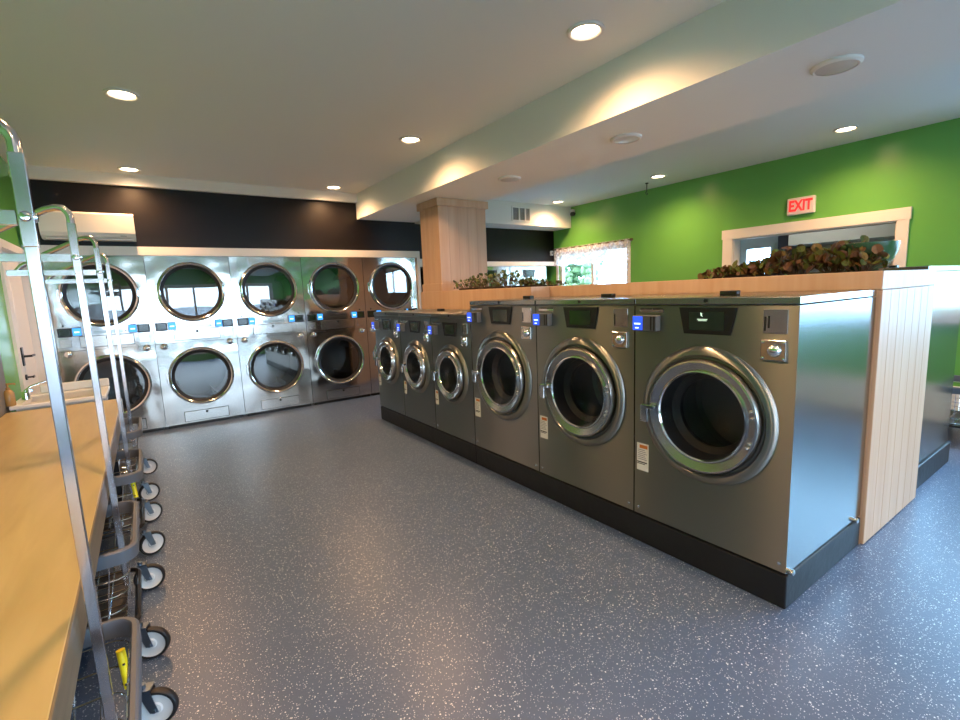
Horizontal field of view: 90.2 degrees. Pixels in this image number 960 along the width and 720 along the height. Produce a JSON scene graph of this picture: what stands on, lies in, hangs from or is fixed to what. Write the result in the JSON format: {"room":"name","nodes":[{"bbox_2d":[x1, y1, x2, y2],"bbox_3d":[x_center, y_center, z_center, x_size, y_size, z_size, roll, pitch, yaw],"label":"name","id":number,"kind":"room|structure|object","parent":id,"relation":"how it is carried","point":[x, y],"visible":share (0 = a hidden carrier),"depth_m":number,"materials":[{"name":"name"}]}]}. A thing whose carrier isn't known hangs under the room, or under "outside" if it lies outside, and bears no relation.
{"room":"laundry","nodes":[
{"label":"laundry","id":0,"kind":"room"},
{"bbox_2d":[0,156,62,411],"bbox_3d":[-1.842,-0.052,1.030,0.120,2.700,11.000,-8,10,-34],"label":"wall","id":1,"kind":"structure","parent":0,"point":[7,202],"depth_m":3.70,"materials":[{"name":"green paint"}]},
{"bbox_2d":[0,354,10,417],"bbox_3d":[-0.962,0.746,0.033,0.015,1.330,8.220,-8,10,-34],"label":"trim","id":2,"kind":"structure","parent":1,"relation":"attached to","point":[3,409],"depth_m":3.26,"materials":[{"name":"grey"}]},
{"bbox_2d":[0,238,46,393],"bbox_3d":[-3.961,-0.023,4.166,0.145,1.930,1.050,-8,10,-34],"label":"door","id":3,"kind":"structure","parent":1,"relation":"in","point":[17,289],"depth_m":4.23,"materials":[{"name":"beige"}]},
{"bbox_2d":[40,378,108,392],"bbox_3d":[-3.275,0.205,3.877,0.430,0.065,0.030,-8,10,-34],"label":"backsplash","id":4,"kind":"structure","parent":1,"relation":"attached to","point":[82,384],"depth_m":3.87,"materials":[{"name":"beige wood"}]},
{"bbox_2d":[30,179,553,261],"bbox_3d":[-1.549,-1.746,6.452,6.860,0.900,0.100,-8,10,-34],"label":"wall","id":5,"kind":"structure","parent":0,"point":[162,217],"depth_m":5.59,"materials":[{"name":"black paint"}]},
{"bbox_2d":[42,262,62,382],"bbox_3d":[-4.206,-0.064,4.670,0.122,1.888,0.060,-8,10,-34],"label":"trim","id":6,"kind":"structure","parent":5,"relation":"attached to","point":[42,262],"depth_m":4.67,"materials":[{"name":"beige"}]},
{"bbox_2d":[38,211,135,241],"bbox_3d":[-3.835,-1.306,4.701,0.725,0.256,0.206,-8,10,-34],"label":"air conditioner","id":7,"kind":"object","parent":5,"relation":"attached to","point":[113,227],"visible":0.88,"depth_m":4.64,"materials":[{"name":"beige plastic"}]},
{"bbox_2d":[8,165,356,202],"bbox_3d":[-2.973,-1.927,5.331,3.307,0.112,0.055,-8,10,-34],"label":"trim","id":8,"kind":"structure","parent":5,"relation":"attached to","point":[35,172],"depth_m":5.13,"materials":[{"name":"beige"}]},
{"bbox_2d":[21,245,555,308],"bbox_3d":[-1.456,-0.491,6.570,6.860,1.977,0.085,-8,10,-34],"label":"trim","id":9,"kind":"structure","parent":5,"relation":"attached to","point":[84,250],"depth_m":5.63,"materials":[{"name":"beige"}]},
{"bbox_2d":[0,0,959,206],"bbox_3d":[0.964,-1.836,2.745,7.210,0.120,11.300,-8,10,-34],"label":"ceiling","id":10,"kind":"structure","parent":0,"point":[299,94],"depth_m":3.08,"materials":[{"name":"white paint"}]},
{"bbox_2d":[102,87,139,101],"bbox_3d":[-2.266,-1.679,3.028,0.194,0.018,0.194,-8,10,-34],"label":"recessed light","id":11,"kind":"object","parent":10,"relation":"in","point":[121,94],"visible":1,"depth_m":3.02,"materials":[{"name":"white paint"}]},
{"bbox_2d":[117,166,140,172],"bbox_3d":[-3.437,-1.868,4.688,0.194,0.018,0.194,-8,10,-34],"label":"recessed light","id":12,"kind":"object","parent":10,"relation":"in","point":[121,168],"visible":1,"depth_m":4.69,"materials":[{"name":"white paint"}]},
{"bbox_2d":[325,185,341,189],"bbox_3d":[-1.777,-2.095,5.809,0.194,0.018,0.194,-8,10,-34],"label":"recessed light","id":13,"kind":"object","parent":10,"relation":"in","point":[331,187],"visible":1,"depth_m":5.81,"materials":[{"name":"white paint"}]},
{"bbox_2d":[399,136,421,143],"bbox_3d":[-0.601,-1.905,4.140,0.194,0.018,0.194,-8,10,-34],"label":"recessed light","id":14,"kind":"object","parent":10,"relation":"in","point":[405,139],"visible":1,"depth_m":4.14,"materials":[{"name":"white paint"}]},
{"bbox_2d":[552,200,563,203],"bbox_3d":[1.203,-2.442,7.392,0.194,0.018,0.194,-8,10,-34],"label":"recessed light","id":15,"kind":"object","parent":10,"relation":"in","point":[557,201],"visible":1,"depth_m":7.37,"materials":[{"name":"white paint"}]},
{"bbox_2d":[567,20,604,41],"bbox_3d":[0.553,-1.719,2.505,0.194,0.018,0.194,-8,10,-34],"label":"recessed light","id":16,"kind":"object","parent":10,"relation":"in","point":[587,30],"visible":1,"depth_m":2.50,"materials":[{"name":"white paint"}]},
{"bbox_2d":[650,174,665,178],"bbox_3d":[2.208,-2.275,5.932,0.194,0.018,0.194,-8,10,-34],"label":"recessed light","id":17,"kind":"object","parent":10,"relation":"in","point":[658,176],"visible":1,"depth_m":5.94,"materials":[{"name":"white paint"}]},
{"bbox_2d":[833,125,859,132],"bbox_3d":[3.319,-2.093,4.340,0.194,0.018,0.194,-8,10,-34],"label":"recessed light","id":18,"kind":"object","parent":10,"relation":"in","point":[844,129],"visible":1,"depth_m":4.33,"materials":[{"name":"white paint"}]},
{"bbox_2d":[415,200,570,230],"bbox_3d":[0.290,-2.236,7.373,2.700,0.337,0.420,-8,10,-34],"label":"ceiling","id":19,"kind":"structure","parent":0,"point":[498,213],"depth_m":7.53,"materials":[{"name":"white paint"}]},
{"bbox_2d":[511,206,530,221],"bbox_3d":[0.635,-2.241,7.351,0.380,0.220,0.012,-8,10,-34],"label":"ceiling vent","id":20,"kind":"object","parent":19,"relation":"in","point":[523,214],"visible":1,"depth_m":7.35,"materials":[{"name":"white metal"}]},
{"bbox_2d":[570,209,575,215],"bbox_3d":[1.521,-2.425,7.882,0.072,0.116,0.120,-8,10,-34],"label":"security camera","id":21,"kind":"object","parent":19,"relation":"attached to","point":[572,211],"visible":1,"depth_m":7.86,"materials":[{"name":"white paint"}]},
{"bbox_2d":[70,394,959,719],"bbox_3d":[2.570,0.736,4.170,10.860,0.100,11.300,-8,10,-34],"label":"floor","id":22,"kind":"structure","parent":0,"point":[333,560],"depth_m":2.10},
{"bbox_2d":[9,378,109,411],"bbox_3d":[-3.156,0.556,3.687,0.530,0.855,0.540,-8,10,-34],"label":"utility sink","id":23,"kind":"object","parent":22,"relation":"on","point":[75,392],"visible":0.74,"depth_m":3.69,"materials":[{"name":"white ceramic"}]},
{"bbox_2d":[4,383,15,406],"bbox_3d":[-3.250,0.238,3.305,0.060,0.158,0.067,0,8,17],"label":"soap bottle","id":24,"kind":"object","parent":23,"relation":"on","point":[9,395],"visible":0.98,"depth_m":3.29,"materials":[{"name":"brown plastic"}]},
{"bbox_2d":[21,380,46,399],"bbox_3d":[-3.276,0.214,3.564,0.224,0.135,0.139,-8,10,-34],"label":"faucet","id":25,"kind":"object","parent":23,"relation":"on","point":[25,394],"depth_m":3.53,"materials":[{"name":"silver metal"}]},
{"bbox_2d":[0,398,123,719],"bbox_3d":[-1.711,0.862,1.724,0.640,0.685,4.310,-8,10,-34],"label":"folding table","id":26,"kind":"object","parent":22,"relation":"on","point":[43,616],"visible":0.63,"depth_m":1.38,"materials":[{"name":"brown wood"}]},
{"bbox_2d":[0,204,170,658],"bbox_3d":[-1.716,0.306,1.816,0.716,1.759,0.613,-8,10,-34],"label":"cart","id":27,"kind":"object","parent":22,"relation":"on","point":[114,590],"visible":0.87,"depth_m":1.89,"materials":[{"name":"grey metal"}]},
{"bbox_2d":[87,572,127,626],"bbox_3d":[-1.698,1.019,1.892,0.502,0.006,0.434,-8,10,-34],"label":"basket","id":28,"kind":"object","parent":27,"relation":"on","point":[117,587],"depth_m":2.01,"materials":[{"name":"silver metal"}]},
{"bbox_2d":[87,513,132,623],"bbox_3d":[-1.704,0.880,1.872,0.595,0.273,0.527,-8,10,-34],"label":"basket","id":29,"kind":"object","parent":27,"relation":"on","point":[114,590],"depth_m":1.99,"materials":[{"name":"silver metal"}]},
{"bbox_2d":[6,235,164,554],"bbox_3d":[-2.249,0.217,2.596,0.714,1.759,0.605,-8,10,-34],"label":"cart","id":30,"kind":"object","parent":22,"relation":"on","point":[151,542],"visible":0.5,"depth_m":2.66,"materials":[{"name":"grey metal"}]},
{"bbox_2d":[103,512,131,532],"bbox_3d":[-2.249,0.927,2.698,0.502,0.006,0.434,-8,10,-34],"label":"basket","id":31,"kind":"object","parent":30,"relation":"on","point":[126,523],"depth_m":2.68,"materials":[{"name":"silver metal"}]},
{"bbox_2d":[103,458,137,531],"bbox_3d":[-2.254,0.787,2.678,0.595,0.273,0.527,-8,10,-34],"label":"basket","id":32,"kind":"object","parent":30,"relation":"on","point":[109,526],"depth_m":2.68,"materials":[{"name":"silver metal"}]},
{"bbox_2d":[0,118,178,719],"bbox_3d":[-1.151,0.395,1.030,0.715,1.759,0.716,-8,10,-34],"label":"cart","id":33,"kind":"object","parent":22,"relation":"on","point":[144,701],"visible":0.98,"depth_m":1.09,"materials":[{"name":"grey metal"}]},
{"bbox_2d":[72,639,129,719],"bbox_3d":[-1.106,0.974,1.039,0.595,0.273,0.527,-8,10,-34],"label":"basket","id":34,"kind":"object","parent":33,"relation":"on","point":[107,701],"depth_m":1.33,"materials":[{"name":"silver metal"}]},
{"bbox_2d":[45,253,159,500],"bbox_3d":[-2.817,0.126,3.397,0.714,1.759,0.772,-8,10,-34],"label":"cart","id":35,"kind":"object","parent":22,"relation":"on","point":[149,491],"visible":0.46,"depth_m":3.52,"materials":[{"name":"grey metal"}]},
{"bbox_2d":[119,457,135,473],"bbox_3d":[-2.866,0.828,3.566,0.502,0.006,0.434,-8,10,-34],"label":"basket","id":36,"kind":"object","parent":35,"relation":"on","point":[121,463],"depth_m":3.66,"materials":[{"name":"silver metal"}]},
{"bbox_2d":[117,422,138,473],"bbox_3d":[-2.872,0.689,3.546,0.595,0.273,0.527,-8,10,-34],"label":"basket","id":37,"kind":"object","parent":35,"relation":"on","point":[132,436],"depth_m":3.65,"materials":[{"name":"silver metal"}]},
{"bbox_2d":[43,255,165,432],"bbox_3d":[-4.104,-0.160,5.325,0.795,1.886,1.034,-8,10,-34],"label":"dryer","id":38,"kind":"object","parent":22,"relation":"on","point":[130,291],"visible":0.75,"depth_m":4.95,"materials":[{"name":"silver metal"}]},
{"bbox_2d":[143,256,244,428],"bbox_3d":[-3.450,-0.251,5.776,0.795,1.886,1.034,-8,10,-34],"label":"dryer","id":39,"kind":"object","parent":22,"relation":"on","point":[190,297],"visible":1,"depth_m":5.36,"materials":[{"name":"silver metal"}]},
{"bbox_2d":[228,256,312,415],"bbox_3d":[-2.795,-0.342,6.227,0.795,1.886,1.034,-8,10,-34],"label":"dryer","id":40,"kind":"object","parent":22,"relation":"on","point":[268,299],"visible":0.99,"depth_m":5.81,"materials":[{"name":"silver metal"}]},
{"bbox_2d":[300,257,371,404],"bbox_3d":[-2.141,-0.433,6.678,0.795,1.886,1.034,-8,10,-34],"label":"dryer","id":41,"kind":"object","parent":22,"relation":"on","point":[333,287],"visible":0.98,"depth_m":6.26,"materials":[{"name":"silver metal"}]},
{"bbox_2d":[362,257,417,394],"bbox_3d":[-1.487,-0.524,7.130,0.795,1.886,1.034,-8,10,-34],"label":"dryer","id":42,"kind":"object","parent":22,"relation":"on","point":[390,284],"visible":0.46,"depth_m":6.61,"materials":[{"name":"silver metal"}]},
{"bbox_2d":[372,308,447,414],"bbox_3d":[-0.738,-0.016,5.182,0.666,1.073,0.621,-8,10,-34],"label":"washer","id":43,"kind":"object","parent":22,"relation":"on","point":[388,339],"visible":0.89,"depth_m":5.01,"materials":[{"name":"silver metal"}]},
{"bbox_2d":[420,267,423,291],"bbox_3d":[-0.746,-0.570,7.686,0.792,1.762,1.030,-8,10,-34],"label":"dryer","id":44,"kind":"object","parent":22,"relation":"on","point":[421,268],"visible":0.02,"depth_m":7.01,"materials":[{"name":"silver metal"}]},
{"bbox_2d":[381,406,476,463],"bbox_3d":[-0.323,0.642,4.777,0.606,0.149,1.884,-8,10,-34],"label":"plinth","id":45,"kind":"object","parent":22,"relation":"on","point":[465,449],"visible":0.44,"depth_m":4.41,"materials":[{"name":"black paint"}]},
{"bbox_2d":[397,309,469,427],"bbox_3d":[-0.377,0.042,4.671,0.666,1.073,0.621,-8,10,-34],"label":"washer","id":46,"kind":"object","parent":45,"relation":"on","point":[416,366],"visible":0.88,"depth_m":4.50,"materials":[{"name":"silver metal"}]},
{"bbox_2d":[428,311,475,444],"bbox_3d":[-0.017,0.100,4.160,0.666,1.073,0.621,-8,10,-34],"label":"washer","id":47,"kind":"object","parent":45,"relation":"on","point":[450,332],"visible":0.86,"depth_m":3.98,"materials":[{"name":"silver metal"}]},
{"bbox_2d":[421,285,567,309],"bbox_3d":[0.341,-0.076,5.212,1.095,1.394,1.955,-8,10,-34],"label":"wall","id":48,"kind":"structure","parent":22,"relation":"on","point":[457,299],"depth_m":4.79,"materials":[{"name":"brown wood"}]},
{"bbox_2d":[416,197,489,291],"bbox_3d":[-0.297,-1.296,5.511,0.675,0.986,0.460,-8,10,-34],"label":"column","id":49,"kind":"structure","parent":48,"relation":"on","point":[453,231],"depth_m":5.32,"materials":[{"name":"brown wood"}]},
{"bbox_2d":[453,269,528,289],"bbox_3d":[0.069,-0.804,4.807,0.385,0.186,1.072,-8,10,-34],"label":"leafy plant","id":50,"kind":"object","parent":48,"relation":"on","point":[476,284],"visible":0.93,"depth_m":4.68,"materials":[{"name":"green plant"}]},
{"bbox_2d":[459,285,525,289],"bbox_3d":[0.105,-0.724,4.809,0.180,0.020,0.900,-8,10,-34],"label":"tray","id":51,"kind":"object","parent":48,"relation":"on","point":[478,286],"depth_m":4.74,"materials":[{"name":"brown wood"}]},
{"bbox_2d":[525,284,555,286],"bbox_3d":[0.499,-0.700,4.543,0.200,0.015,0.450,-8,10,-34],"label":"tray","id":52,"kind":"object","parent":48,"relation":"on","point":[527,285],"depth_m":4.40,"materials":[{"name":"brown wood"}]},
{"bbox_2d":[518,276,566,286],"bbox_3d":[0.545,-0.738,4.482,0.259,0.115,0.595,-8,10,-34],"label":"leafy plant","id":53,"kind":"object","parent":48,"relation":"on","point":[530,283],"visible":0.84,"depth_m":4.41,"materials":[{"name":"green plant"}]},
{"bbox_2d":[487,266,509,286],"bbox_3d":[-0.083,-0.662,8.143,0.792,1.762,1.030,-8,10,-34],"label":"dryer","id":54,"kind":"object","parent":22,"relation":"on","point":[491,270],"visible":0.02,"depth_m":7.73,"materials":[{"name":"silver metal"}]},
{"bbox_2d":[510,266,545,285],"bbox_3d":[0.580,-0.754,8.600,0.792,1.762,1.030,-8,10,-34],"label":"dryer","id":55,"kind":"object","parent":22,"relation":"on","point":[538,272],"visible":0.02,"depth_m":8.11,"materials":[{"name":"silver metal"}]},
{"bbox_2d":[476,446,859,608],"bbox_3d":[0.962,0.822,3.149,0.830,0.149,2.269,-8,10,-34],"label":"plinth","id":56,"kind":"object","parent":22,"relation":"on","point":[780,589],"visible":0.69,"depth_m":2.37,"materials":[{"name":"black paint"}]},
{"bbox_2d":[467,296,596,470],"bbox_3d":[0.471,0.100,3.653,0.892,1.177,0.750,-8,10,-34],"label":"washer","id":57,"kind":"object","parent":56,"relation":"on","point":[503,331],"visible":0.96,"depth_m":3.42,"materials":[{"name":"silver metal"}]},
{"bbox_2d":[533,293,712,510],"bbox_3d":[0.905,0.170,3.037,0.892,1.177,0.750,-8,10,-34],"label":"washer","id":58,"kind":"object","parent":56,"relation":"on","point":[586,345],"visible":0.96,"depth_m":2.80,"materials":[{"name":"silver metal"}]},
{"bbox_2d":[633,290,875,575],"bbox_3d":[1.346,0.240,2.412,0.892,1.177,0.773,-8,10,-34],"label":"washer","id":59,"kind":"object","parent":56,"relation":"on","point":[751,408],"visible":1,"depth_m":2.13,"materials":[{"name":"silver metal"}]},
{"bbox_2d":[549,269,935,543],"bbox_3d":[1.645,0.109,3.543,0.887,1.392,2.292,-8,10,-34],"label":"wall","id":60,"kind":"structure","parent":22,"relation":"on","point":[904,298],"depth_m":2.58,"materials":[{"name":"brown wood"}]},
{"bbox_2d":[697,258,784,278],"bbox_3d":[1.645,-0.569,3.014,0.244,0.124,0.561,-8,10,-34],"label":"leafy plant","id":61,"kind":"object","parent":60,"relation":"on","point":[734,271],"visible":0.84,"depth_m":2.96,"materials":[{"name":"green plant"}]},
{"bbox_2d":[747,235,900,275],"bbox_3d":[1.915,-0.590,2.733,0.354,0.201,0.723,-8,10,-34],"label":"potted plant","id":62,"kind":"object","parent":60,"relation":"on","point":[865,255],"visible":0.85,"depth_m":2.58,"materials":[{"name":"green plant"}]},
{"bbox_2d":[916,442,949,488],"bbox_3d":[1.905,0.531,4.916,0.860,0.149,4.085,-8,10,-34],"label":"plinth","id":63,"kind":"object","parent":22,"relation":"on","point":[933,462],"visible":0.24,"depth_m":3.26,"materials":[{"name":"black paint"}]},
{"bbox_2d":[785,265,959,461],"bbox_3d":[2.830,-0.030,3.492,0.926,1.288,0.784,-8,10,-34],"label":"washer","id":64,"kind":"object","parent":63,"relation":"on","point":[946,303],"visible":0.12,"depth_m":3.17,"materials":[{"name":"silver metal"}]},
{"bbox_2d":[949,375,959,428],"bbox_3d":[4.045,0.403,4.042,0.784,0.476,0.570,-8,10,-34],"label":"cart","id":65,"kind":"object","parent":22,"relation":"on","point":[954,421],"visible":0.27,"depth_m":3.89,"materials":[{"name":"grey metal"}]},
{"bbox_2d":[949,411,959,425],"bbox_3d":[3.988,0.486,4.011,0.502,0.006,0.434,-8,10,-34],"label":"tray","id":66,"kind":"object","parent":65,"relation":"on","point":[957,414],"depth_m":3.99,"materials":[{"name":"black rubber"}]},
{"bbox_2d":[356,0,959,222],"bbox_3d":[1.543,-1.608,2.534,0.853,0.319,9.850,-8,10,-34],"label":"ceiling beam","id":67,"kind":"structure","parent":0,"point":[734,62],"depth_m":2.67,"materials":[{"name":"white paint"}]},
{"bbox_2d":[498,175,520,182],"bbox_3d":[0.267,-1.641,4.353,0.210,0.025,0.210,-8,10,-34],"label":"ceiling speaker","id":68,"kind":"object","parent":67,"relation":"attached to","point":[510,178],"visible":1,"depth_m":4.31,"materials":[{"name":"white paint"}]},
{"bbox_2d":[500,178,518,181],"bbox_3d":[0.268,-1.634,4.354,0.172,0.011,0.172,-8,10,-34],"label":"grille","id":69,"kind":"object","parent":68,"relation":"attached to","point":[501,179],"depth_m":4.34,"materials":[{"name":"grey metal"}]},
{"bbox_2d":[610,133,641,143],"bbox_3d":[1.008,-1.522,3.303,0.210,0.025,0.210,-8,10,-34],"label":"ceiling speaker","id":70,"kind":"object","parent":67,"relation":"attached to","point":[625,138],"visible":1,"depth_m":3.26,"materials":[{"name":"white paint"}]},
{"bbox_2d":[613,136,638,143],"bbox_3d":[1.008,-1.515,3.304,0.172,0.011,0.172,-8,10,-34],"label":"grille","id":71,"kind":"object","parent":70,"relation":"attached to","point":[616,139],"depth_m":3.28,"materials":[{"name":"grey"}]},
{"bbox_2d":[810,54,863,76],"bbox_3d":[1.714,-1.408,2.302,0.210,0.025,0.210,-8,10,-34],"label":"ceiling speaker","id":72,"kind":"object","parent":67,"relation":"attached to","point":[841,64],"visible":1,"depth_m":2.27,"materials":[{"name":"white paint"}]},
{"bbox_2d":[815,60,857,75],"bbox_3d":[1.714,-1.401,2.303,0.172,0.011,0.172,-8,10,-34],"label":"grille","id":73,"kind":"object","parent":72,"relation":"attached to","point":[826,67],"depth_m":2.28,"materials":[{"name":"grey"}]},
{"bbox_2d":[704,273,779,278],"bbox_3d":[1.650,-0.530,3.033,0.120,0.015,0.420,-8,10,-34],"label":"tray","id":74,"kind":"object","parent":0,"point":[712,275],"depth_m":3.02,"materials":[{"name":"brown wood"}]},
{"bbox_2d":[546,118,959,386],"bbox_3d":[3.881,-0.843,4.946,0.120,2.700,10.950,-8,10,-34],"label":"wall","id":75,"kind":"structure","parent":0,"point":[675,229],"depth_m":5.32,"materials":[{"name":"green paint"}]},
{"bbox_2d":[556,241,630,285],"bbox_3d":[1.826,-1.280,7.785,0.120,1.130,1.590,-8,10,-34],"label":"window","id":76,"kind":"structure","parent":75,"relation":"in","point":[628,262],"depth_m":7.76,"materials":[{"name":"white paint"}]},
{"bbox_2d":[553,238,632,266],"bbox_3d":[1.756,-1.695,7.646,0.078,0.316,1.660,-8,10,-34],"label":"lace curtain","id":77,"kind":"object","parent":76,"relation":"attached to","point":[620,241],"visible":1,"depth_m":7.52,"materials":[{"name":"white fabric"}]},
{"bbox_2d":[787,195,815,215],"bbox_3d":[3.488,-1.677,5.198,0.049,0.180,0.270,-8,10,-34],"label":"exit sign","id":78,"kind":"object","parent":75,"relation":"attached to","point":[806,204],"visible":1,"depth_m":5.18,"materials":[{"name":"white plastic"}]},
{"bbox_2d":[722,206,911,266],"bbox_3d":[3.619,-0.538,5.383,0.166,1.995,1.795,-8,10,-34],"label":"trim","id":79,"kind":"structure","parent":75,"relation":"attached to","point":[731,239],"depth_m":5.03,"materials":[{"name":"beige wood"}]},
{"bbox_2d":[951,386,959,410],"bbox_3d":[5.562,0.605,2.676,0.020,0.340,5.060,-8,10,-34],"label":"baseboard","id":80,"kind":"structure","parent":75,"relation":"attached to","point":[953,404],"depth_m":4.38,"materials":[{"name":"beige"}]},
{"bbox_2d":[778,235,810,274],"bbox_3d":[5.120,-1.181,7.852,0.500,2.450,0.280,-8,10,-34],"label":"wall pier","id":81,"kind":"object","parent":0,"point":[782,240],"depth_m":7.65,"materials":[{"name":"grey paint"}]},
{"bbox_2d":[739,236,894,271],"bbox_3d":[5.043,-1.036,5.971,2.980,2.700,5.120,-8,10,-34],"label":"wall","id":82,"kind":"structure","parent":0,"point":[767,240],"depth_m":8.42,"materials":[{"name":"white paint"}]},
{"bbox_2d":[743,243,774,263],"bbox_3d":[4.944,-1.608,8.491,0.090,0.850,0.520,-8,10,-34],"label":"window","id":83,"kind":"structure","parent":82,"relation":"in","point":[772,246],"depth_m":8.46,"materials":[{"name":"white glass"}]},
{"bbox_2d":[788,223,895,246],"bbox_3d":[5.705,-1.973,6.577,0.800,0.570,2.320,-8,10,-34],"label":"ceiling","id":84,"kind":"structure","parent":0,"point":[886,231],"depth_m":6.79,"materials":[{"name":"white paint"}]},
{"bbox_2d":[845,240,900,271],"bbox_3d":[2.085,-0.551,2.575,0.264,0.152,0.264,-8,10,-34],"label":"bowl","id":85,"kind":"object","parent":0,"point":[891,247],"depth_m":2.47,"materials":[{"name":"green"}]},
{"label":"outside","id":86,"kind":"structure","parent":0,"visible":0},
{"bbox_3d":[4.153,0.984,3.041,70.000,0.100,80.000,-8,10,-34],"label":"ground","id":87,"kind":"structure","parent":86,"visible":0},
{"bbox_2d":[565,251,606,285],"bbox_3d":[1.960,-1.657,12.605,0.826,2.944,3.172,-8,10,-34],"label":"hedge","id":88,"kind":"object","parent":87,"relation":"on","point":[576,271],"visible":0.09,"depth_m":11.64,"materials":[{"name":"green plant"}]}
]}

